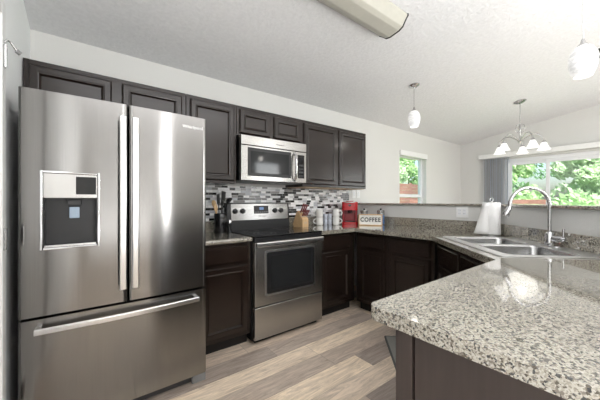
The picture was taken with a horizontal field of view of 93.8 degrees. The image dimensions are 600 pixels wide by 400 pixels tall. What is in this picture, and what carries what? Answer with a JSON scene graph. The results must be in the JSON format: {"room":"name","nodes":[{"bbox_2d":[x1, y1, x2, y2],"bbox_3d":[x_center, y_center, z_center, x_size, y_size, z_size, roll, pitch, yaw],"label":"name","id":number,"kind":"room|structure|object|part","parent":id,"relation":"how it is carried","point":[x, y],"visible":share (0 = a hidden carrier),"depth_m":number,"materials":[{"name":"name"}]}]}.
{"room":"kitchen","nodes":[
{"label":"kitchen","id":0,"kind":"room"},
{"bbox_2d":[3,0,29,399],"bbox_3d":[0.005,-0.518,-0.635,0.150,3.470,6.500,0,0,-37],"label":"wall","id":1,"kind":"structure","parent":0,"point":[17,24],"depth_m":1.52,"materials":[{"name":"white paint"}]},
{"bbox_2d":[0,0,5,399],"bbox_3d":[-1.084,0.157,0.924,0.016,2.119,0.930,0,0,-37],"label":"trim","id":2,"kind":"structure","parent":1,"relation":"attached to","point":[2,4],"depth_m":1.25,"materials":[{"name":"white paint"}]},
{"bbox_2d":[3,39,21,250],"bbox_3d":[-1.093,0.190,0.954,0.110,2.035,0.854,0,0,-37],"label":"door","id":3,"kind":"structure","parent":1,"relation":"in","point":[18,52],"depth_m":1.26,"materials":[{"name":"white paint"}]},
{"bbox_2d":[30,29,460,231],"bbox_3d":[0.758,-0.003,4.132,7.145,2.440,0.150,0,0,-37],"label":"wall","id":4,"kind":"structure","parent":0,"point":[441,172],"depth_m":3.50,"materials":[{"name":"white paint"}]},
{"bbox_2d":[23,58,185,114],"bbox_3d":[-1.418,-0.735,2.145,0.964,0.303,0.354,0,0,-37],"label":"upper cabinet","id":5,"kind":"object","parent":4,"relation":"attached to","point":[39,75],"visible":0.55,"depth_m":1.95,"materials":[{"name":"brown wood"}]},
{"bbox_3d":[-1.510,-0.731,1.866,0.433,0.245,0.024,0,0,-37],"label":"door","id":6,"kind":"part","parent":5,"relation":"part of","materials":[{"name":"brown wood"}]},
{"bbox_3d":[-1.125,-0.731,2.161,0.417,0.245,0.024,0,0,-37],"label":"door","id":7,"kind":"part","parent":5,"relation":"part of","materials":[{"name":"brown wood"}]},
{"bbox_2d":[186,94,235,184],"bbox_3d":[-0.856,-0.522,2.575,0.444,0.728,0.354,0,0,-37],"label":"upper cabinet","id":8,"kind":"object","parent":4,"relation":"attached to","point":[220,117],"visible":0.66,"depth_m":2.48,"materials":[{"name":"brown wood"}]},
{"bbox_2d":[236,105,301,143],"bbox_3d":[-0.373,-0.749,2.946,0.766,0.275,0.354,0,0,-37],"label":"upper cabinet","id":9,"kind":"object","parent":4,"relation":"attached to","point":[249,121],"visible":0.75,"depth_m":2.77,"materials":[{"name":"brown wood"}]},
{"bbox_3d":[-0.427,-0.740,2.697,0.330,0.222,0.024,0,0,-37],"label":"door","id":10,"kind":"part","parent":9,"relation":"part of","materials":[{"name":"brown wood"}]},
{"bbox_2d":[236,134,305,184],"bbox_3d":[-0.337,-0.395,2.905,0.756,0.422,0.459,0,0,-37],"label":"microwave","id":11,"kind":"object","parent":9,"relation":"attached to","point":[259,160],"visible":1,"depth_m":2.73,"materials":[{"name":"silver metal"}]},
{"bbox_3d":[-0.300,-0.351,2.741,0.615,0.323,0.040,0,0,-37],"label":"door","id":12,"kind":"part","parent":11,"relation":"part of","materials":[{"name":"silver metal"}]},
{"bbox_3d":[-0.046,-0.349,2.878,0.024,0.302,0.063,0,0,-37],"label":"handle","id":13,"kind":"part","parent":11,"relation":"part of","materials":[{"name":"silver metal"}]},
{"bbox_3d":[0.001,-0.351,2.973,0.137,0.323,0.038,0,0,-37],"label":"control panel","id":14,"kind":"part","parent":11,"relation":"part of","materials":[{"name":"silver metal"}]},
{"bbox_3d":[-0.129,-0.740,2.925,0.331,0.222,0.024,0,0,-37],"label":"door","id":15,"kind":"part","parent":9,"relation":"part of","materials":[{"name":"brown wood"}]},
{"bbox_2d":[206,185,348,220],"bbox_3d":[-0.221,0.021,3.281,2.305,0.353,0.006,0,0,-37],"label":"tile backsplash","id":16,"kind":"structure","parent":4,"relation":"attached to","point":[327,200],"depth_m":3.31,"materials":[{"name":"tile"}]},
{"bbox_2d":[285,120,365,189],"bbox_3d":[0.354,-0.519,3.503,1.059,0.734,0.354,0,0,-37],"label":"upper cabinet","id":17,"kind":"object","parent":4,"relation":"attached to","point":[335,157],"visible":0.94,"depth_m":3.32,"materials":[{"name":"brown wood"}]},
{"bbox_3d":[0.243,-0.519,3.210,0.491,0.668,0.024,0,0,-37],"label":"door","id":18,"kind":"part","parent":17,"relation":"part of","materials":[{"name":"brown wood"}]},
{"bbox_3d":[0.670,-0.519,3.538,0.484,0.668,0.024,0,0,-37],"label":"door","id":19,"kind":"part","parent":17,"relation":"part of","materials":[{"name":"brown wood"}]},
{"bbox_2d":[352,190,355,197],"bbox_3d":[0.778,-0.101,4.045,0.072,0.116,0.009,0,0,-37],"label":"wall outlet","id":20,"kind":"object","parent":4,"relation":"attached to","point":[353,191],"visible":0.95,"depth_m":4.04,"materials":[{"name":"white paint"}]},
{"bbox_2d":[400,150,427,202],"bbox_3d":[1.995,-0.086,5.054,0.940,1.565,0.170,0,0,-37],"label":"window","id":21,"kind":"structure","parent":4,"relation":"in","point":[404,154],"depth_m":5.19,"materials":[{"name":"white plastic"}]},
{"bbox_2d":[400,150,427,159],"bbox_3d":[2.027,-0.823,5.016,0.872,0.090,0.060,0,0,-37],"label":"raised blind","id":22,"kind":"object","parent":21,"relation":"attached to","point":[405,153],"depth_m":4.97,"materials":[{"name":"white paint"}]},
{"bbox_2d":[144,285,395,399],"bbox_3d":[2.781,1.257,1.493,7.145,0.080,6.800,0,0,-37],"label":"floor","id":23,"kind":"structure","parent":0,"point":[344,354],"depth_m":2.05,"materials":[{"name":"wood"}]},
{"bbox_2d":[18,86,205,399],"bbox_3d":[-1.221,0.331,1.920,0.910,1.770,0.893,0,0,-37],"label":"refrigerator","id":24,"kind":"object","parent":23,"relation":"on","point":[112,196],"visible":1,"depth_m":1.56,"materials":[{"name":"grey metal"}]},
{"bbox_3d":[-1.208,-0.078,1.484,0.222,0.127,0.031,0,0,-37],"label":"control panel","id":25,"kind":"part","parent":24,"relation":"part of","materials":[{"name":"silver metal"}]},
{"bbox_3d":[-1.198,0.011,1.514,0.452,1.129,0.085,0,0,-37],"label":"door","id":26,"kind":"part","parent":24,"relation":"part of","materials":[{"name":"silver metal"}]},
{"bbox_3d":[-1.016,0.872,1.653,0.910,0.566,0.085,0,0,-37],"label":"freezer drawer","id":27,"kind":"part","parent":24,"relation":"part of","materials":[{"name":"silver metal"}]},
{"bbox_3d":[-0.975,0.639,1.600,0.790,0.030,0.068,0,0,-37],"label":"handle","id":28,"kind":"part","parent":24,"relation":"part of","materials":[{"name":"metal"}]},
{"bbox_3d":[-0.992,0.009,1.572,0.034,0.965,0.062,0,0,-37],"label":"handle","id":29,"kind":"part","parent":24,"relation":"part of","materials":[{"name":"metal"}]},
{"bbox_3d":[-0.944,0.009,1.609,0.034,0.965,0.062,0,0,-37],"label":"handle","id":30,"kind":"part","parent":24,"relation":"part of","materials":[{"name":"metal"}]},
{"bbox_3d":[-0.835,0.011,1.793,0.452,1.129,0.085,0,0,-37],"label":"door","id":31,"kind":"part","parent":24,"relation":"part of","materials":[{"name":"silver metal"}]},
{"bbox_2d":[204,242,249,354],"bbox_3d":[-0.768,0.779,2.461,0.454,0.874,0.605,0,0,-37],"label":"base cabinet","id":32,"kind":"object","parent":23,"relation":"on","point":[227,286],"visible":0.45,"depth_m":2.25,"materials":[{"name":"brown wood"}]},
{"bbox_3d":[-0.591,0.804,2.231,0.396,0.555,0.024,0,0,-37],"label":"door","id":33,"kind":"part","parent":32,"relation":"part of","materials":[{"name":"brown wood"}]},
{"bbox_3d":[-0.592,0.434,2.232,0.396,0.135,0.020,0,0,-37],"label":"drawer","id":34,"kind":"part","parent":32,"relation":"part of","materials":[{"name":"brown wood"}]},
{"bbox_2d":[206,221,251,245],"bbox_3d":[-0.767,0.270,2.459,0.454,0.140,0.644,0,0,-37],"label":"countertop","id":35,"kind":"structure","parent":32,"relation":"on","point":[212,238],"depth_m":2.31,"materials":[{"name":"stone"}]},
{"bbox_2d":[214,213,226,232],"bbox_3d":[-0.764,0.209,2.694,0.116,0.180,0.116,0,0,-37],"label":"utensil crock","id":36,"kind":"object","parent":35,"relation":"on","point":[220,220],"visible":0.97,"depth_m":2.65,"materials":[{"name":"black ceramic"}]},
{"bbox_2d":[217,194,219,213],"bbox_3d":[-0.794,0.106,2.734,0.011,0.356,0.087,0,0,-37],"label":"spatula","id":37,"kind":"object","parent":36,"relation":"in","point":[218,195],"visible":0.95,"depth_m":2.73,"materials":[{"name":"black plastic"}]},
{"bbox_2d":[221,191,225,213],"bbox_3d":[-0.749,0.093,2.741,0.011,0.382,0.086,0,0,18],"label":"turner","id":38,"kind":"object","parent":36,"relation":"in","point":[223,195],"visible":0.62,"depth_m":2.74,"materials":[{"name":"black plastic"}]},
{"bbox_2d":[224,198,231,213],"bbox_3d":[-0.697,0.126,2.687,0.101,0.316,0.072,0,0,-26],"label":"ladle","id":39,"kind":"object","parent":36,"relation":"in","point":[228,200],"visible":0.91,"depth_m":2.68,"materials":[{"name":"black plastic"}]},
{"bbox_2d":[227,220,231,232],"bbox_3d":[-0.665,0.237,2.650,0.042,0.124,0.042,0,0,-37],"label":"pepper mill","id":40,"kind":"object","parent":35,"relation":"on","point":[229,222],"visible":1,"depth_m":2.63,"materials":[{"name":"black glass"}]},
{"bbox_2d":[224,202,323,342],"bbox_3d":[-0.262,0.617,2.807,0.756,1.199,0.687,0,0,-37],"label":"range","id":41,"kind":"object","parent":23,"relation":"on","point":[286,261],"visible":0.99,"depth_m":2.58,"materials":[{"name":"silver metal"}]},
{"bbox_3d":[-0.418,0.114,3.026,0.694,0.170,0.021,0,0,-37],"label":"control panel","id":42,"kind":"part","parent":41,"relation":"part of","materials":[{"name":"silver metal"}]},
{"bbox_2d":[232,227,321,237],"bbox_3d":[-0.250,0.303,2.792,0.756,0.017,0.560,0,0,-37],"label":"cooktop","id":43,"kind":"object","parent":41,"relation":"in","point":[254,232],"depth_m":2.72,"materials":[{"name":"black glass"}]},
{"bbox_3d":[-0.090,0.621,2.583,0.750,0.543,0.044,0,0,-37],"label":"oven door","id":44,"kind":"part","parent":41,"relation":"part of","materials":[{"name":"silver metal"}]},
{"bbox_3d":[-0.092,0.329,2.586,0.748,0.032,0.036,0,0,-37],"label":"trim","id":45,"kind":"part","parent":41,"relation":"part of","materials":[{"name":"black plastic"}]},
{"bbox_3d":[-0.090,1.037,2.583,0.750,0.270,0.044,0,0,-37],"label":"drawer","id":46,"kind":"part","parent":41,"relation":"part of","materials":[{"name":"silver metal"}]},
{"bbox_3d":[-0.065,0.369,2.550,0.740,0.040,0.038,0,0,-37],"label":"handle","id":47,"kind":"part","parent":41,"relation":"part of","materials":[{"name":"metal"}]},
{"bbox_2d":[321,232,353,315],"bbox_3d":[0.233,0.779,3.228,0.528,0.874,0.605,0,0,-37],"label":"base cabinet","id":48,"kind":"object","parent":23,"relation":"on","point":[337,291],"visible":0.48,"depth_m":3.00,"materials":[{"name":"brown wood"}]},
{"bbox_3d":[0.388,0.804,2.981,0.415,0.555,0.024,0,0,-37],"label":"door","id":49,"kind":"part","parent":48,"relation":"part of","materials":[{"name":"brown wood"}]},
{"bbox_3d":[0.387,0.434,2.983,0.415,0.135,0.020,0,0,-37],"label":"drawer","id":50,"kind":"part","parent":48,"relation":"part of","materials":[{"name":"brown wood"}]},
{"bbox_2d":[356,232,387,311],"bbox_3d":[0.978,0.779,3.152,0.605,0.874,0.415,0,0,-37],"label":"base cabinet","id":51,"kind":"object","parent":23,"relation":"on","point":[371,249],"visible":0.56,"depth_m":2.97,"materials":[{"name":"brown wood"}]},
{"bbox_3d":[0.756,0.434,2.967,0.020,0.135,0.330,0,0,-37],"label":"drawer","id":52,"kind":"part","parent":51,"relation":"part of","materials":[{"name":"brown wood"}]},
{"bbox_3d":[0.754,0.804,2.966,0.024,0.555,0.330,0,0,-37],"label":"door","id":53,"kind":"part","parent":51,"relation":"part of","materials":[{"name":"brown wood"}]},
{"bbox_2d":[384,336,395,368],"bbox_3d":[0.883,1.211,2.144,0.354,0.010,0.714,0,0,8],"label":"floor mat","id":54,"kind":"object","parent":23,"relation":"on","point":[390,340],"visible":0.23,"depth_m":2.33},
{"bbox_2d":[388,236,436,296],"bbox_3d":[1.249,0.779,2.798,0.605,0.874,0.468,0,0,-37],"label":"base cabinet","id":55,"kind":"object","parent":23,"relation":"on","point":[412,263],"visible":0.33,"depth_m":2.62,"materials":[{"name":"brown wood"}]},
{"bbox_3d":[1.018,0.434,2.625,0.020,0.135,0.405,0,0,-37],"label":"drawer","id":56,"kind":"part","parent":55,"relation":"part of","materials":[{"name":"brown wood"}]},
{"bbox_3d":[1.017,0.804,2.623,0.024,0.555,0.405,0,0,-37],"label":"door","id":57,"kind":"part","parent":55,"relation":"part of","materials":[{"name":"brown wood"}]},
{"bbox_2d":[437,243,483,279],"bbox_3d":[1.239,0.779,1.893,0.325,0.874,0.965,0,0,8],"label":"base cabinet","id":58,"kind":"object","parent":23,"relation":"on","point":[450,261],"visible":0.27,"depth_m":2.05,"materials":[{"name":"brown wood"}]},
{"bbox_3d":[1.119,0.804,2.138,0.024,0.555,0.400,0,0,8],"label":"door","id":59,"kind":"part","parent":58,"relation":"part of","materials":[{"name":"brown wood"}]},
{"bbox_3d":[1.121,0.434,2.138,0.020,0.135,0.400,0,0,8],"label":"false drawer","id":60,"kind":"part","parent":58,"relation":"part of","materials":[{"name":"brown wood"}]},
{"bbox_3d":[1.064,0.434,1.702,0.020,0.135,0.400,0,0,8],"label":"false drawer","id":61,"kind":"part","parent":58,"relation":"part of","materials":[{"name":"brown wood"}]},
{"bbox_2d":[396,330,565,399],"bbox_3d":[0.796,0.779,0.834,0.896,0.874,0.610,0,0,-37],"label":"base cabinet","id":62,"kind":"object","parent":23,"relation":"on","point":[424,370],"visible":0.2,"depth_m":0.68,"materials":[{"name":"brown wood"}]},
{"bbox_2d":[289,215,599,399],"bbox_3d":[0.694,0.270,2.171,2.439,0.140,2.881,0,0,-37],"label":"countertop","id":63,"kind":"structure","parent":62,"relation":"on","point":[534,321],"depth_m":0.78,"materials":[{"name":"stone"}]},
{"bbox_2d":[293,211,307,226],"bbox_3d":[0.007,0.207,3.267,0.098,0.184,0.163,0,0,-44],"label":"knife block","id":64,"kind":"object","parent":63,"relation":"on","point":[299,221],"visible":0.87,"depth_m":3.22,"materials":[{"name":"brown wood"}]},
{"bbox_2d":[313,217,322,224],"bbox_3d":[0.223,0.250,3.480,0.126,0.098,0.085,0,0,0],"label":"mug","id":65,"kind":"object","parent":63,"relation":"on","point":[319,220],"visible":0.98,"depth_m":3.45,"materials":[{"name":"white ceramic"}]},
{"bbox_2d":[313,209,322,216],"bbox_3d":[0.223,0.151,3.480,0.126,0.098,0.085,0,0,0],"label":"mug","id":66,"kind":"object","parent":65,"relation":"on","point":[319,212],"visible":0.99,"depth_m":3.45,"materials":[{"name":"white ceramic"}]},
{"bbox_2d":[333,217,342,224],"bbox_3d":[0.474,0.250,3.540,0.126,0.098,0.085,0,0,0],"label":"mug","id":67,"kind":"object","parent":63,"relation":"on","point":[335,219],"visible":0.94,"depth_m":3.50,"materials":[{"name":"white ceramic"}]},
{"bbox_2d":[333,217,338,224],"bbox_3d":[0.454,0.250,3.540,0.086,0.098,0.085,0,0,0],"label":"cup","id":68,"kind":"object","parent":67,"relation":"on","point":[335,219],"depth_m":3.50,"materials":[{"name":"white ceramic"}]},
{"bbox_2d":[333,209,342,216],"bbox_3d":[0.474,0.151,3.540,0.126,0.098,0.085,0,0,0],"label":"mug","id":69,"kind":"object","parent":67,"relation":"on","point":[335,211],"visible":1,"depth_m":3.50,"materials":[{"name":"white ceramic"}]},
{"bbox_2d":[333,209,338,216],"bbox_3d":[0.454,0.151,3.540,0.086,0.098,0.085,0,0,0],"label":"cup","id":70,"kind":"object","parent":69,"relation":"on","point":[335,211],"depth_m":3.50,"materials":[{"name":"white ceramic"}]},
{"bbox_2d":[342,201,357,224],"bbox_3d":[0.652,0.149,3.676,0.198,0.301,0.307,0,0,10],"label":"coffee maker","id":71,"kind":"object","parent":63,"relation":"on","point":[349,208],"visible":0.99,"depth_m":3.57,"materials":[{"name":"red plastic"}]},
{"bbox_3d":[0.648,0.185,3.656,0.100,0.125,0.008,0,0,10],"label":"panel","id":72,"kind":"part","parent":71,"relation":"part of","materials":[{"name":"red plastic"}]},
{"bbox_2d":[359,214,381,225],"bbox_3d":[0.860,0.230,3.430,0.282,0.138,0.024,0,0,14],"label":"coffee sign","id":73,"kind":"object","parent":63,"relation":"on","point":[364,219],"visible":0.98,"depth_m":3.42,"materials":[{"name":"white wood"}]},
{"bbox_2d":[377,208,384,223],"bbox_3d":[1.025,0.196,3.560,0.098,0.206,0.097,0,0,16],"label":"glass canister","id":74,"kind":"object","parent":63,"relation":"on","point":[380,210],"visible":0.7,"depth_m":3.52,"materials":[{"name":"clear glass"}]},
{"bbox_2d":[481,198,501,235],"bbox_3d":[1.689,0.135,2.476,0.156,0.329,0.156,0,0,-37],"label":"paper towel holder","id":75,"kind":"object","parent":63,"relation":"on","point":[490,198],"visible":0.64,"depth_m":2.45,"materials":[{"name":"silver metal"}]},
{"bbox_2d":[474,202,500,234],"bbox_3d":[1.661,0.151,2.468,0.194,0.277,0.136,0,0,-17],"label":"paper towel roll","id":76,"kind":"object","parent":75,"relation":"on","point":[489,220],"visible":1,"depth_m":2.43,"materials":[{"name":"white paper"}]},
{"bbox_2d":[442,236,599,258],"bbox_3d":[1.411,0.390,1.903,0.560,0.192,0.860,0,0,8],"label":"sink","id":77,"kind":"object","parent":63,"relation":"in","point":[499,246],"visible":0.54,"depth_m":1.87,"materials":[{"name":"metal"}]},
{"bbox_3d":[1.412,0.391,2.101,0.380,0.191,0.357,0,0,8],"label":"bowl","id":78,"kind":"part","parent":77,"relation":"part of","materials":[{"name":"metal"}]},
{"bbox_3d":[1.360,0.391,1.706,0.380,0.191,0.367,0,0,8],"label":"bowl","id":79,"kind":"part","parent":77,"relation":"part of","materials":[{"name":"metal"}]},
{"bbox_2d":[502,186,566,247],"bbox_3d":[1.518,0.098,1.851,0.331,0.394,0.174,0,0,8],"label":"faucet","id":80,"kind":"object","parent":63,"relation":"on","point":[550,238],"visible":1,"depth_m":1.83,"materials":[{"name":"silver metal"}]},
{"bbox_3d":[1.516,0.052,1.854,0.263,0.304,0.022,0,0,8],"label":"spout","id":81,"kind":"part","parent":80,"relation":"part of","materials":[{"name":"silver metal"}]},
{"bbox_3d":[1.635,0.290,1.838,0.056,0.008,0.170,0,0,8],"label":"plate","id":82,"kind":"part","parent":80,"relation":"part of","materials":[{"name":"silver metal"}]},
{"bbox_2d":[23,0,599,144],"bbox_3d":[2.781,-1.801,1.493,7.145,1.211,6.800,0,0,-37],"label":"ceiling","id":83,"kind":"structure","parent":0,"point":[471,60],"depth_m":2.58,"materials":[{"name":"white paint"}]},
{"bbox_2d":[317,0,408,38],"bbox_3d":[0.267,-1.393,1.901,1.240,0.114,0.273,0,0,-37],"label":"ceiling fixture","id":84,"kind":"object","parent":83,"relation":"attached to","point":[383,18],"visible":1,"depth_m":2.06,"materials":[{"name":"plastic"}]},
{"bbox_2d":[408,82,419,127],"bbox_3d":[1.342,-1.121,3.304,0.140,0.500,0.140,0,0,-37],"label":"pendant lamp","id":85,"kind":"object","parent":83,"relation":"hanging from","point":[414,115],"visible":1,"depth_m":3.26,"materials":[{"name":"white glass"}]},
{"bbox_3d":[1.342,-0.965,3.304,0.140,0.187,0.140,0,0,-37],"label":"lamp shade","id":86,"kind":"part","parent":85,"relation":"part of","materials":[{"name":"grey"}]},
{"bbox_2d":[493,99,550,154],"bbox_3d":[3.185,-1.087,4.078,0.663,0.734,0.664,0,0,-37],"label":"chandelier","id":87,"kind":"object","parent":83,"relation":"hanging from","point":[532,143],"visible":1,"depth_m":4.01,"materials":[{"name":"silver metal"}]},
{"bbox_3d":[3.054,-0.771,4.298,0.156,0.102,0.156,0,0,-37],"label":"lamp shade","id":88,"kind":"part","parent":87,"relation":"part of","materials":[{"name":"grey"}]},
{"bbox_3d":[2.916,-0.771,4.013,0.156,0.102,0.156,0,0,-37],"label":"lamp shade","id":89,"kind":"part","parent":87,"relation":"part of","materials":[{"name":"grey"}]},
{"bbox_3d":[3.182,-1.262,4.060,0.011,0.308,0.011,0,0,30],"label":"rod","id":90,"kind":"part","parent":87,"relation":"part of","materials":[{"name":"silver metal"}]},
{"bbox_3d":[3.369,-0.771,4.255,0.156,0.102,0.156,0,0,-37],"label":"lamp shade","id":91,"kind":"part","parent":87,"relation":"part of","materials":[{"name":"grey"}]},
{"bbox_3d":[3.144,-0.771,3.793,0.156,0.102,0.156,0,0,-37],"label":"lamp shade","id":92,"kind":"part","parent":87,"relation":"part of","materials":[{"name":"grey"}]},
{"bbox_3d":[3.424,-0.771,3.942,0.156,0.102,0.156,0,0,-37],"label":"lamp shade","id":93,"kind":"part","parent":87,"relation":"part of","materials":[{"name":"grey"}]},
{"bbox_2d":[568,0,598,79],"bbox_3d":[1.764,-1.190,1.750,0.140,0.827,0.140,0,0,-37],"label":"pendant lamp","id":94,"kind":"object","parent":83,"relation":"hanging from","point":[583,61],"visible":1,"depth_m":1.72,"materials":[{"name":"white glass"}]},
{"bbox_3d":[1.764,-1.274,1.750,0.005,0.547,0.005,0,0,30],"label":"cord","id":95,"kind":"part","parent":94,"relation":"part of","materials":[{"name":"silver metal"}]},
{"bbox_3d":[1.764,-0.870,1.750,0.140,0.187,0.140,0,0,-37],"label":"lamp shade","id":96,"kind":"part","parent":94,"relation":"part of","materials":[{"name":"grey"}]},
{"bbox_2d":[354,205,599,285],"bbox_3d":[1.338,0.635,2.182,1.194,1.164,3.872,0,0,1],"label":"wall","id":97,"kind":"structure","parent":0,"point":[584,222],"depth_m":2.26,"materials":[{"name":"white paint"}]},
{"bbox_2d":[456,206,467,217],"bbox_3d":[1.671,0.113,2.894,0.009,0.116,0.116,0,0,-37],"label":"wall outlet","id":98,"kind":"object","parent":97,"relation":"attached to","point":[461,211],"visible":1,"depth_m":2.89,"materials":[{"name":"white paint"}]},
{"bbox_2d":[358,203,599,209],"bbox_3d":[1.434,0.039,2.165,1.416,0.024,4.147,0,0,1],"label":"bar ledge","id":99,"kind":"object","parent":97,"relation":"on","point":[554,206],"visible":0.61,"depth_m":2.24,"materials":[{"name":"stone"}]},
{"bbox_2d":[461,104,599,203],"bbox_3d":[5.557,-0.518,3.621,0.150,3.470,6.500,0,0,-37],"label":"wall","id":100,"kind":"structure","parent":0,"point":[582,126],"depth_m":5.39,"materials":[{"name":"white paint"}]},
{"bbox_2d":[479,142,599,203],"bbox_3d":[5.141,0.112,3.931,0.127,2.090,4.700,0,0,-37],"label":"vertical blind","id":101,"kind":"object","parent":100,"relation":"attached to","point":[592,145],"visible":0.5,"depth_m":5.38,"materials":[{"name":"white paint"}]},
{"bbox_2d":[504,150,599,203],"bbox_3d":[5.310,0.187,3.935,0.080,2.000,4.100,0,0,-37],"label":"door","id":102,"kind":"structure","parent":100,"relation":"in","point":[591,154],"depth_m":5.04,"materials":[{"name":"white plastic"}]},
{"bbox_3d":[4.294,0.187,5.277,0.030,1.880,0.615,0,0,-37],"label":"sash","id":103,"kind":"part","parent":102,"relation":"part of","materials":[{"name":"white plastic"}]},
{"bbox_3d":[4.944,0.187,4.395,0.030,1.880,1.675,0,0,-37],"label":"sash","id":104,"kind":"part","parent":102,"relation":"part of","materials":[{"name":"white plastic"}]},
{"label":"outside","id":105,"kind":"structure","parent":0,"visible":0},
{"bbox_3d":[3.944,1.417,9.629,42.000,0.100,45.000,0,0,-37],"label":"ground","id":106,"kind":"structure","parent":105,"visible":0},
{"bbox_2d":[400,162,409,197],"bbox_3d":[5.163,-1.281,16.310,2.419,5.312,2.351,0,0,-37],"label":"leafy tree","id":107,"kind":"object","parent":106,"relation":"on","point":[401,166],"visible":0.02,"depth_m":16.01,"materials":[{"name":"green plant"}]},
{"bbox_2d":[400,158,417,197],"bbox_3d":[7.112,-1.329,18.593,2.456,5.408,2.761,0,0,-37],"label":"leafy tree","id":108,"kind":"object","parent":106,"relation":"on","point":[410,166],"visible":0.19,"depth_m":17.80,"materials":[{"name":"green plant"}]},
{"bbox_2d":[400,183,417,202],"bbox_3d":[3.568,0.242,12.421,9.600,2.250,0.112,0,0,-37],"label":"fence","id":109,"kind":"object","parent":106,"relation":"on","point":[408,187],"visible":0.03,"depth_m":13.66,"materials":[{"name":"brown wood"}]},
{"bbox_2d":[410,200,545,203],"bbox_3d":[5.877,0.662,9.819,0.300,1.410,4.250,0,0,-37],"label":"fence","id":110,"kind":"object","parent":106,"relation":"on","point":[411,201],"depth_m":8.40,"materials":[{"name":"brown wood"}]},
{"bbox_2d":[512,164,542,199],"bbox_3d":[7.665,-1.082,10.347,2.116,4.957,2.092,0,0,-37],"label":"leafy tree","id":111,"kind":"object","parent":106,"relation":"on","point":[517,170],"visible":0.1,"depth_m":9.90,"materials":[{"name":"green plant"}]},
{"bbox_2d":[512,162,553,199],"bbox_3d":[10.341,-2.136,13.413,2.959,7.058,2.996,0,0,-43],"label":"leafy tree","id":112,"kind":"object","parent":106,"relation":"on","point":[541,171],"visible":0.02,"depth_m":12.88,"materials":[{"name":"green plant"}]},
{"bbox_2d":[550,158,599,202],"bbox_3d":[9.135,-0.995,8.911,1.779,4.786,1.960,0,0,-20],"label":"leafy tree","id":113,"kind":"object","parent":106,"relation":"on","point":[586,172],"visible":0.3,"depth_m":8.68,"materials":[{"name":"green plant"}]},
{"bbox_2d":[550,158,599,201],"bbox_3d":[11.376,-2.045,10.800,2.400,6.881,2.887,0,0,-2],"label":"leafy tree","id":114,"kind":"object","parent":106,"relation":"on","point":[553,193],"visible":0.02,"depth_m":11.50,"materials":[{"name":"green plant"}]},
{"bbox_2d":[552,189,599,204],"bbox_3d":[6.522,0.544,6.535,1.518,1.707,1.499,0,0,-37],"label":"shrub","id":115,"kind":"object","parent":106,"relation":"on","point":[577,198],"visible":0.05,"depth_m":6.43,"materials":[{"name":"green plant"}]}
]}

